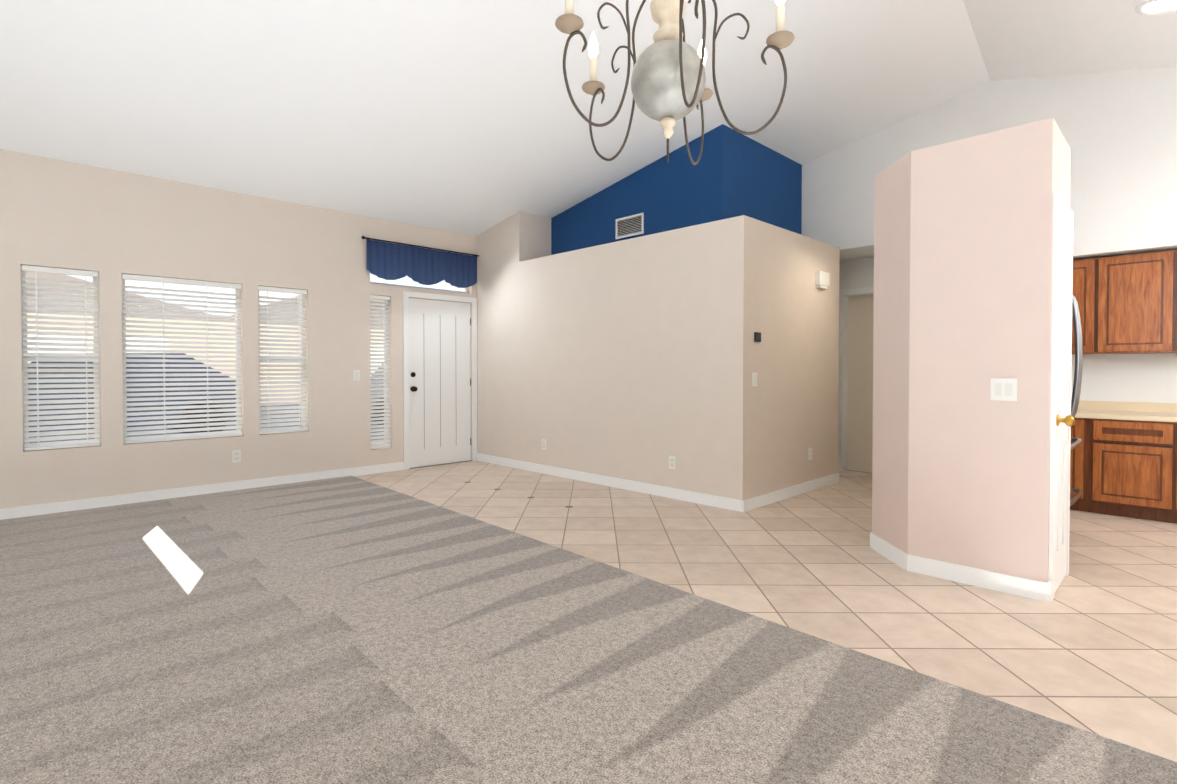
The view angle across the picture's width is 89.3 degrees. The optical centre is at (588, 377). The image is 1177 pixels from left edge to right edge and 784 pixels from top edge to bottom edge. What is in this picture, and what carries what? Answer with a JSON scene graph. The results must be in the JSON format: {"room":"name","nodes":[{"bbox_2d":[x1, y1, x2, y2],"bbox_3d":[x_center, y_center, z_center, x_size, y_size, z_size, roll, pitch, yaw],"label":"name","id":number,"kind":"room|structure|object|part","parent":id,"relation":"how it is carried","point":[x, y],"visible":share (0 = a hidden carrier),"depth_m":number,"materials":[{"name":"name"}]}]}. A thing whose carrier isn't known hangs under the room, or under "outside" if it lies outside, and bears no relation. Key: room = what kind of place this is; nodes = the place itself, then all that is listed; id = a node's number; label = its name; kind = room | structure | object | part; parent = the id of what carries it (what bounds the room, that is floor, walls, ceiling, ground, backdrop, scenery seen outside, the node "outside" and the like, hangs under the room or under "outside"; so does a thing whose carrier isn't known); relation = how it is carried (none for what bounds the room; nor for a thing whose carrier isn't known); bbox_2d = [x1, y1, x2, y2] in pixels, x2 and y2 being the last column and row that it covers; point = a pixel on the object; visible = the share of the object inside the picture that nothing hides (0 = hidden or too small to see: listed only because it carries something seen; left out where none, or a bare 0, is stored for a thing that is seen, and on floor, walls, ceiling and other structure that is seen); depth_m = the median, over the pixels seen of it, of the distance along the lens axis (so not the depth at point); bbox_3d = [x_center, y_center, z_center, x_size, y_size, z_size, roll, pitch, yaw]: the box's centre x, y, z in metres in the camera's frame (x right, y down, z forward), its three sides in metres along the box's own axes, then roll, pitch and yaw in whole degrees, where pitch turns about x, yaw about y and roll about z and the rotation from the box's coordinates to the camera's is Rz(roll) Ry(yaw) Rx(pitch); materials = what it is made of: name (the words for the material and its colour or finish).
{"room":"empty living room","nodes":[
{"label":"empty living room","id":0,"kind":"room"},
{"bbox_2d":[0,149,476,508],"bbox_3d":[-4.245,-0.339,5.088,8.280,2.900,0.160,-1,1,-44],"label":"wall","id":1,"kind":"structure","parent":0,"point":[110,226],"depth_m":5.56,"materials":[{"name":"beige paint"}]},
{"bbox_2d":[21,265,99,450],"bbox_3d":[-4.378,-0.161,4.953,0.484,1.490,0.121,-1,1,-44],"label":"window blind","id":2,"kind":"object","parent":1,"relation":"in","point":[37,357],"depth_m":4.92,"materials":[{"name":"white plastic"}]},
{"bbox_2d":[121,274,242,443],"bbox_3d":[-3.764,-0.171,5.556,0.938,1.490,0.121,-1,1,-44],"label":"window blind","id":3,"kind":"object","parent":1,"relation":"in","point":[237,383],"depth_m":5.50,"materials":[{"name":"white plastic"}]},
{"bbox_2d":[0,462,403,519],"bbox_3d":[-4.657,1.072,4.584,6.955,0.095,0.014,-1,1,-44],"label":"baseboard","id":4,"kind":"structure","parent":1,"relation":"attached to","point":[35,510],"depth_m":5.49,"materials":[{"name":"white wood"}]},
{"bbox_2d":[232,450,240,462],"bbox_3d":[-3.424,0.761,5.795,0.075,0.118,0.006,-1,1,-44],"label":"outlet","id":5,"kind":"object","parent":1,"relation":"attached to","point":[234,456],"visible":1,"depth_m":5.79,"materials":[{"name":"white plastic"}]},
{"bbox_2d":[258,286,307,433],"bbox_3d":[-3.162,-0.180,6.147,0.475,1.490,0.121,-1,1,-44],"label":"window blind","id":6,"kind":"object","parent":1,"relation":"in","point":[301,358],"depth_m":6.12,"materials":[{"name":"white plastic"}]},
{"bbox_2d":[353,370,359,380],"bbox_3d":[-2.574,-0.032,6.617,0.075,0.118,0.006,-1,1,-44],"label":"light switch","id":7,"kind":"object","parent":1,"relation":"attached to","point":[354,371],"visible":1,"depth_m":6.61,"materials":[{"name":"white plastic"}]},
{"bbox_2d":[370,295,390,448],"bbox_3d":[-2.424,-0.066,6.874,0.255,1.760,0.121,-1,1,-44],"label":"sidelight window","id":8,"kind":"structure","parent":1,"relation":"in","point":[385,381],"depth_m":6.86,"materials":[{"name":"white plastic"}]},
{"label":"glass","id":9,"kind":"part","parent":8,"relation":"part of","materials":[{"name":"clear glass"}]},
{"bbox_3d":[-2.449,-0.066,6.899,0.255,1.760,0.050,-1,1,-44],"label":"frame","id":10,"kind":"part","parent":8,"relation":"part of","materials":[{"name":"white plastic"}]},
{"bbox_2d":[370,275,467,293],"bbox_3d":[-2.058,-1.247,7.265,1.350,0.350,0.050,-1,1,-44],"label":"transom","id":11,"kind":"object","parent":1,"relation":"attached to","point":[465,290],"visible":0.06,"depth_m":7.25,"materials":[{"name":"white glass"}]},
{"bbox_3d":[-2.058,-1.247,7.265,1.350,0.350,0.050,-1,1,-44],"label":"frame","id":12,"kind":"part","parent":11,"relation":"part of","materials":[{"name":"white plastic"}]},
{"bbox_2d":[361,236,478,287],"bbox_3d":[-1.959,-1.350,7.155,1.560,0.469,0.068,-1,1,-44],"label":"valance","id":13,"kind":"object","parent":1,"relation":"attached to","point":[391,260],"visible":0.98,"depth_m":7.10,"materials":[{"name":"blue fabric"}]},
{"bbox_3d":[-1.959,-1.565,7.152,1.560,0.038,0.068,-1,1,-44],"label":"rod","id":14,"kind":"part","parent":13,"relation":"part of","materials":[{"name":"brown metal"}]},
{"bbox_2d":[409,298,470,467],"bbox_3d":[-1.822,0.056,7.376,0.883,2.026,0.124,-1,1,-44],"label":"front door","id":15,"kind":"structure","parent":1,"relation":"in","point":[430,321],"depth_m":7.37,"materials":[{"name":"white wood"}]},
{"bbox_2d":[424,399,424,448],"bbox_3d":[-1.996,0.039,7.231,0.008,1.640,0.002,-1,1,-44],"label":"groove","id":16,"kind":"object","parent":15,"relation":"attached to","point":[424,399],"depth_m":7.24,"materials":[{"name":"grey wood"}]},
{"bbox_2d":[440,332,440,446],"bbox_3d":[-1.837,0.036,7.387,0.008,1.640,0.002,-1,1,-44],"label":"groove","id":17,"kind":"object","parent":15,"relation":"attached to","point":[440,396],"depth_m":7.39,"materials":[{"name":"grey wood"}]},
{"bbox_3d":[-1.794,0.051,7.374,0.847,1.640,0.082,-1,1,-44],"label":"front door hardware","id":18,"kind":"part","parent":15,"relation":"part of","materials":[{"name":"white wood"}]},
{"bbox_2d":[403,291,476,469],"bbox_3d":[-1.810,0.024,7.360,1.020,2.105,0.016,-1,1,-44],"label":"door frame","id":19,"kind":"structure","parent":1,"relation":"attached to","point":[408,294],"depth_m":7.12,"materials":[{"name":"white wood"}]},
{"bbox_2d":[409,460,471,468],"bbox_3d":[-1.873,1.073,7.440,0.886,0.006,0.159,-1,1,-44],"label":"sill","id":20,"kind":"structure","parent":1,"relation":"attached to","point":[440,464],"depth_m":7.38,"materials":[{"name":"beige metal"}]},
{"bbox_2d":[0,0,989,235],"bbox_3d":[-1.239,-2.316,3.616,10.550,1.100,6.109,-1,1,-44],"label":"ceiling","id":21,"kind":"structure","parent":0,"point":[461,117],"depth_m":4.64,"materials":[{"name":"white paint"}]},
{"bbox_2d":[555,0,794,164],"bbox_3d":[0.202,-1.660,1.658,0.641,2.127,0.616,-1,1,-44],"label":"chandelier","id":22,"kind":"object","parent":21,"relation":"hanging from","point":[668,81],"visible":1,"depth_m":1.59,"materials":[{"name":"silver metal"}]},
{"bbox_2d":[476,211,550,269],"bbox_3d":[-0.956,-1.688,7.555,0.500,0.602,0.900,-1,1,-44],"label":"wall","id":23,"kind":"structure","parent":0,"point":[518,236],"depth_m":7.27,"materials":[{"name":"beige paint"}]},
{"bbox_2d":[0,476,1176,783],"bbox_3d":[-1.399,1.171,0.821,6.329,0.012,9.950,-1,1,-44],"label":"floor carpet","id":24,"kind":"object","parent":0,"point":[344,630],"visible":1,"depth_m":2.30,"materials":[{"name":"grey carpet"}]},
{"bbox_2d":[476,215,743,499],"bbox_3d":[0.591,-0.148,6.996,1.890,2.460,3.900,-1,1,-44],"label":"wall","id":25,"kind":"structure","parent":0,"point":[622,359],"depth_m":5.89,"materials":[{"name":"beige paint"}]},
{"bbox_2d":[542,439,545,449],"bbox_3d":[-0.506,0.756,6.773,0.006,0.118,0.075,-1,1,-44],"label":"outlet","id":26,"kind":"object","parent":25,"relation":"attached to","point":[543,444],"visible":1,"depth_m":6.77,"materials":[{"name":"white plastic"}]},
{"bbox_2d":[477,453,745,511],"bbox_3d":[-0.083,1.045,6.342,0.014,0.095,3.914,-1,1,-44],"label":"baseboard","id":27,"kind":"structure","parent":25,"relation":"attached to","point":[731,503],"depth_m":5.87,"materials":[{"name":"white wood"}]},
{"bbox_2d":[669,456,675,468],"bbox_3d":[0.769,0.776,5.475,0.006,0.118,0.075,-1,1,-44],"label":"outlet","id":28,"kind":"object","parent":25,"relation":"attached to","point":[674,462],"visible":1,"depth_m":5.46,"materials":[{"name":"white plastic"}]},
{"bbox_2d":[551,124,726,254],"bbox_3d":[0.403,-1.894,6.525,0.002,1.047,2.470,-1,1,-44],"label":"wall","id":29,"kind":"structure","parent":0,"point":[678,193],"depth_m":6.20,"materials":[{"name":"paint"}]},
{"bbox_2d":[616,213,643,238],"bbox_3d":[0.444,-1.650,6.478,0.012,0.220,0.400,-1,1,-44],"label":"air vent","id":30,"kind":"object","parent":29,"relation":"in","point":[631,225],"visible":1,"depth_m":6.47,"materials":[{"name":"white metal"}]},
{"bbox_2d":[723,126,801,233],"bbox_3d":[1.857,-1.889,6.222,1.590,1.047,0.002,-1,1,-44],"label":"wall","id":31,"kind":"structure","parent":0,"point":[732,173],"depth_m":6.13,"materials":[{"name":"paint"}]},
{"bbox_2d":[354,461,1176,761],"bbox_3d":[2.237,1.121,4.462,4.679,0.001,10.050,-1,1,-44],"label":"floor","id":32,"kind":"structure","parent":0,"point":[1091,646],"depth_m":3.29,"materials":[{"name":"beige tile"}]},
{"bbox_2d":[1070,295,1082,505],"bbox_3d":[2.866,0.237,4.106,0.900,1.740,0.819,-1,1,-44],"label":"fridge","id":33,"kind":"object","parent":32,"relation":"on","point":[1078,362],"visible":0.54,"depth_m":3.79,"materials":[{"name":"silver metal"}]},
{"bbox_2d":[1070,418,1089,511],"bbox_3d":[4.160,0.717,5.245,0.620,0.785,0.426,-1,1,-44],"label":"base cabinet","id":34,"kind":"object","parent":32,"relation":"on","point":[1080,455],"depth_m":4.91,"materials":[{"name":"brown wood"}]},
{"bbox_2d":[1090,418,1176,523],"bbox_3d":[4.508,0.722,4.891,0.620,0.785,0.568,-1,1,-44],"label":"base cabinet","id":35,"kind":"object","parent":32,"relation":"on","point":[1123,459],"depth_m":4.69,"materials":[{"name":"brown wood"}]},
{"bbox_2d":[1074,410,1176,421],"bbox_3d":[5.474,0.324,3.896,0.626,0.038,4.716,-1,1,-44],"label":"countertop","id":36,"kind":"structure","parent":35,"relation":"on","point":[1080,413],"depth_m":4.87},
{"bbox_2d":[743,215,839,499],"bbox_3d":[1.958,-0.126,5.604,1.889,2.460,0.001,-1,1,-44],"label":"wall","id":37,"kind":"structure","parent":0,"point":[791,398],"depth_m":5.48,"materials":[{"name":"beige paint"}]},
{"bbox_2d":[752,372,756,385],"bbox_3d":[1.415,0.012,5.067,0.075,0.118,0.008,-1,1,-44],"label":"light switch","id":38,"kind":"object","parent":37,"relation":"attached to","point":[754,378],"visible":1,"depth_m":5.06,"materials":[{"name":"white plastic"}]},
{"bbox_2d":[754,332,760,341],"bbox_3d":[1.441,-0.348,5.078,0.080,0.080,0.022,-1,1,-44],"label":"thermostat","id":39,"kind":"object","parent":37,"relation":"attached to","point":[757,336],"visible":0.93,"depth_m":5.06,"materials":[{"name":"grey plastic"}]},
{"bbox_2d":[746,473,838,510],"bbox_3d":[1.968,1.056,5.623,1.874,0.095,0.014,-1,1,-44],"label":"baseboard","id":40,"kind":"structure","parent":37,"relation":"attached to","point":[765,499],"depth_m":5.50,"materials":[{"name":"white wood"}]},
{"bbox_2d":[808,448,811,459],"bbox_3d":[2.164,0.741,5.814,0.075,0.118,0.008,-1,1,-44],"label":"outlet","id":41,"kind":"object","parent":37,"relation":"attached to","point":[809,453],"visible":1,"depth_m":5.80,"materials":[{"name":"white plastic"}]},
{"bbox_2d":[815,271,829,288],"bbox_3d":[2.321,-0.971,5.913,0.220,0.160,0.050,-1,1,-44],"label":"door chime","id":42,"kind":"object","parent":37,"relation":"attached to","point":[822,279],"visible":1,"depth_m":5.87,"materials":[{"name":"white plastic"}]},
{"bbox_2d":[840,245,873,260],"bbox_3d":[3.014,-1.348,6.343,0.680,0.001,2.100,-1,1,-44],"label":"ceiling","id":43,"kind":"structure","parent":0,"point":[857,253],"depth_m":6.46,"materials":[{"name":"white paint"}]},
{"bbox_2d":[847,294,873,472],"bbox_3d":[3.711,-0.069,7.089,1.070,2.300,1.000,-1,1,-44],"label":"wall","id":44,"kind":"structure","parent":0,"point":[860,390],"depth_m":6.90,"materials":[{"name":"beige paint"}]},
{"bbox_2d":[872,118,1070,582],"bbox_3d":[2.226,-0.096,3.598,0.620,2.460,0.980,-1,1,-44],"label":"wall","id":45,"kind":"structure","parent":0,"point":[963,239],"depth_m":3.29,"materials":[{"name":"paint"}]},
{"bbox_2d":[870,532,1051,601],"bbox_3d":[2.221,1.087,3.611,0.634,0.095,1.008,-1,1,-44],"label":"baseboard","id":46,"kind":"structure","parent":45,"relation":"attached to","point":[1019,586],"depth_m":3.30,"materials":[{"name":"white wood"}]},
{"bbox_2d":[990,378,1016,400],"bbox_3d":[2.208,0.061,3.169,0.008,0.118,0.118,-1,1,-44],"label":"light switch","id":47,"kind":"object","parent":45,"relation":"attached to","point":[1003,389],"visible":1,"depth_m":3.17,"materials":[{"name":"white plastic"}]},
{"bbox_2d":[1049,192,1073,599],"bbox_3d":[2.582,0.095,3.252,0.580,2.090,0.016,-1,1,-44],"label":"door frame","id":48,"kind":"structure","parent":45,"relation":"attached to","point":[1061,204],"depth_m":3.06,"materials":[{"name":"white wood"}]},
{"bbox_2d":[1054,208,1070,592],"bbox_3d":[2.583,0.121,3.251,0.454,2.017,0.018,-1,1,-44],"label":"pantry door","id":49,"kind":"structure","parent":45,"relation":"attached to","point":[1064,243],"depth_m":3.24,"materials":[{"name":"white wood"}]},
{"bbox_2d":[1056,414,1074,426],"bbox_3d":[2.488,0.222,3.106,0.060,0.060,0.072,-1,1,-44],"label":"door knob","id":50,"kind":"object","parent":49,"relation":"attached to","point":[1068,420],"depth_m":3.09,"materials":[{"name":"gold metal"}]},
{"bbox_2d":[801,67,1176,255],"bbox_3d":[4.730,-1.870,4.432,0.001,1.682,6.580,-1,1,-44],"label":"wall","id":51,"kind":"structure","parent":0,"point":[1118,129],"depth_m":5.03,"materials":[{"name":"white paint"}]},
{"bbox_2d":[839,257,1176,470],"bbox_3d":[4.981,-0.106,4.930,0.120,2.440,6.900,-1,1,-44],"label":"wall","id":52,"kind":"structure","parent":0,"point":[1151,377],"depth_m":5.24,"materials":[{"name":"white paint"}]},
{"bbox_2d":[838,287,873,470],"bbox_3d":[3.230,0.036,6.618,0.016,2.105,0.930,-1,1,-44],"label":"door frame","id":53,"kind":"structure","parent":52,"relation":"attached to","point":[842,293],"depth_m":6.91,"materials":[{"name":"white wood"}]},
{"bbox_2d":[1072,257,1109,354],"bbox_3d":[4.191,-0.618,5.386,0.350,0.810,0.772,-1,1,-44],"label":"upper cabinet","id":54,"kind":"object","parent":52,"relation":"attached to","point":[1091,277],"depth_m":5.05,"materials":[{"name":"brown wood"}]},
{"bbox_2d":[1077,402,1176,413],"bbox_3d":[5.690,0.262,4.108,0.020,0.080,4.716,-1,1,-44],"label":"backsplash","id":55,"kind":"structure","parent":52,"relation":"attached to","point":[1167,408],"depth_m":5.14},
{"bbox_2d":[1110,250,1176,353],"bbox_3d":[4.581,-0.612,4.989,0.350,0.810,0.606,-1,1,-44],"label":"upper cabinet","id":56,"kind":"object","parent":52,"relation":"attached to","point":[1143,286],"depth_m":4.83,"materials":[{"name":"brown wood"}]},
{"bbox_2d":[963,0,1176,80],"bbox_3d":[1.907,-2.128,0.416,10.550,1.378,4.811,-1,1,-44],"label":"ceiling","id":57,"kind":"structure","parent":0,"point":[1019,39],"depth_m":4.49,"materials":[{"name":"white paint"}]},
{"bbox_2d":[1135,0,1176,16],"bbox_3d":[3.780,-2.444,3.926,0.270,0.072,0.262,-1,1,-44],"label":"recessed light","id":58,"kind":"object","parent":57,"relation":"in","point":[1163,5],"depth_m":3.95,"materials":[{"name":"white"}]},
{"bbox_2d":[1073,245,1176,259],"bbox_3d":[5.514,-1.021,3.967,0.450,0.001,4.800,-1,1,-44],"label":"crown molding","id":59,"kind":"structure","parent":0,"point":[1129,252],"depth_m":4.92,"materials":[{"name":"white wood"}]},
{"label":"outside","id":60,"kind":"structure","parent":0,"visible":0},
{"bbox_2d":[68,273,463,315],"bbox_3d":[-29.033,-8.372,36.577,70.000,22.000,0.001,-1,1,-44],"label":"sky","id":61,"kind":"structure","parent":60,"point":[443,284],"depth_m":40.22,"materials":[{"name":"white"}]},
{"bbox_2d":[261,400,300,402],"bbox_3d":[-20.625,0.789,28.154,70.000,0.001,24.000,-1,1,-44],"label":"ground","id":62,"kind":"structure","parent":60,"point":[281,401],"depth_m":22.29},
{"bbox_2d":[27,313,383,398],"bbox_3d":[-17.122,-0.672,24.564,34.000,3.030,8.000,-1,1,-44],"label":"wall","id":63,"kind":"structure","parent":62,"relation":"on","point":[151,329],"depth_m":22.04,"materials":[{"name":"beige"}]},
{"bbox_2d":[26,271,382,327],"bbox_3d":[-17.122,-3.286,24.524,35.200,2.200,9.200,-1,1,-44],"label":"roof","id":64,"kind":"structure","parent":63,"relation":"on","point":[40,275],"depth_m":20.77,"materials":[{"name":"grey"}]},
{"bbox_2d":[27,335,383,375],"bbox_3d":[-13.224,-0.309,22.741,15.000,2.300,0.050,-1,1,-44],"label":"door","id":65,"kind":"structure","parent":63,"relation":"attached to","point":[131,343],"depth_m":19.56,"materials":[{"name":"white"}]},
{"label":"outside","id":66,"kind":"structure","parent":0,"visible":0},
{"bbox_2d":[29,404,383,442],"bbox_3d":[-7.733,0.989,15.027,70.000,0.001,12.800,-1,1,-44],"label":"street","id":67,"kind":"structure","parent":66,"point":[182,433],"depth_m":11.80,"materials":[{"name":"grey asphalt"}]},
{"bbox_2d":[28,353,235,433],"bbox_3d":[-8.205,0.330,9.788,4.600,1.480,1.860,-1,1,-44],"label":"car","id":68,"kind":"object","parent":67,"relation":"on","point":[138,392],"depth_m":9.63,"materials":[{"name":"paint"}]},
{"bbox_2d":[371,364,383,424],"bbox_3d":[-3.921,0.261,14.274,4.400,1.480,1.860,-1,1,-44],"label":"car","id":69,"kind":"object","parent":67,"relation":"on","point":[377,394],"depth_m":12.53,"materials":[{"name":"paint"}]}
]}

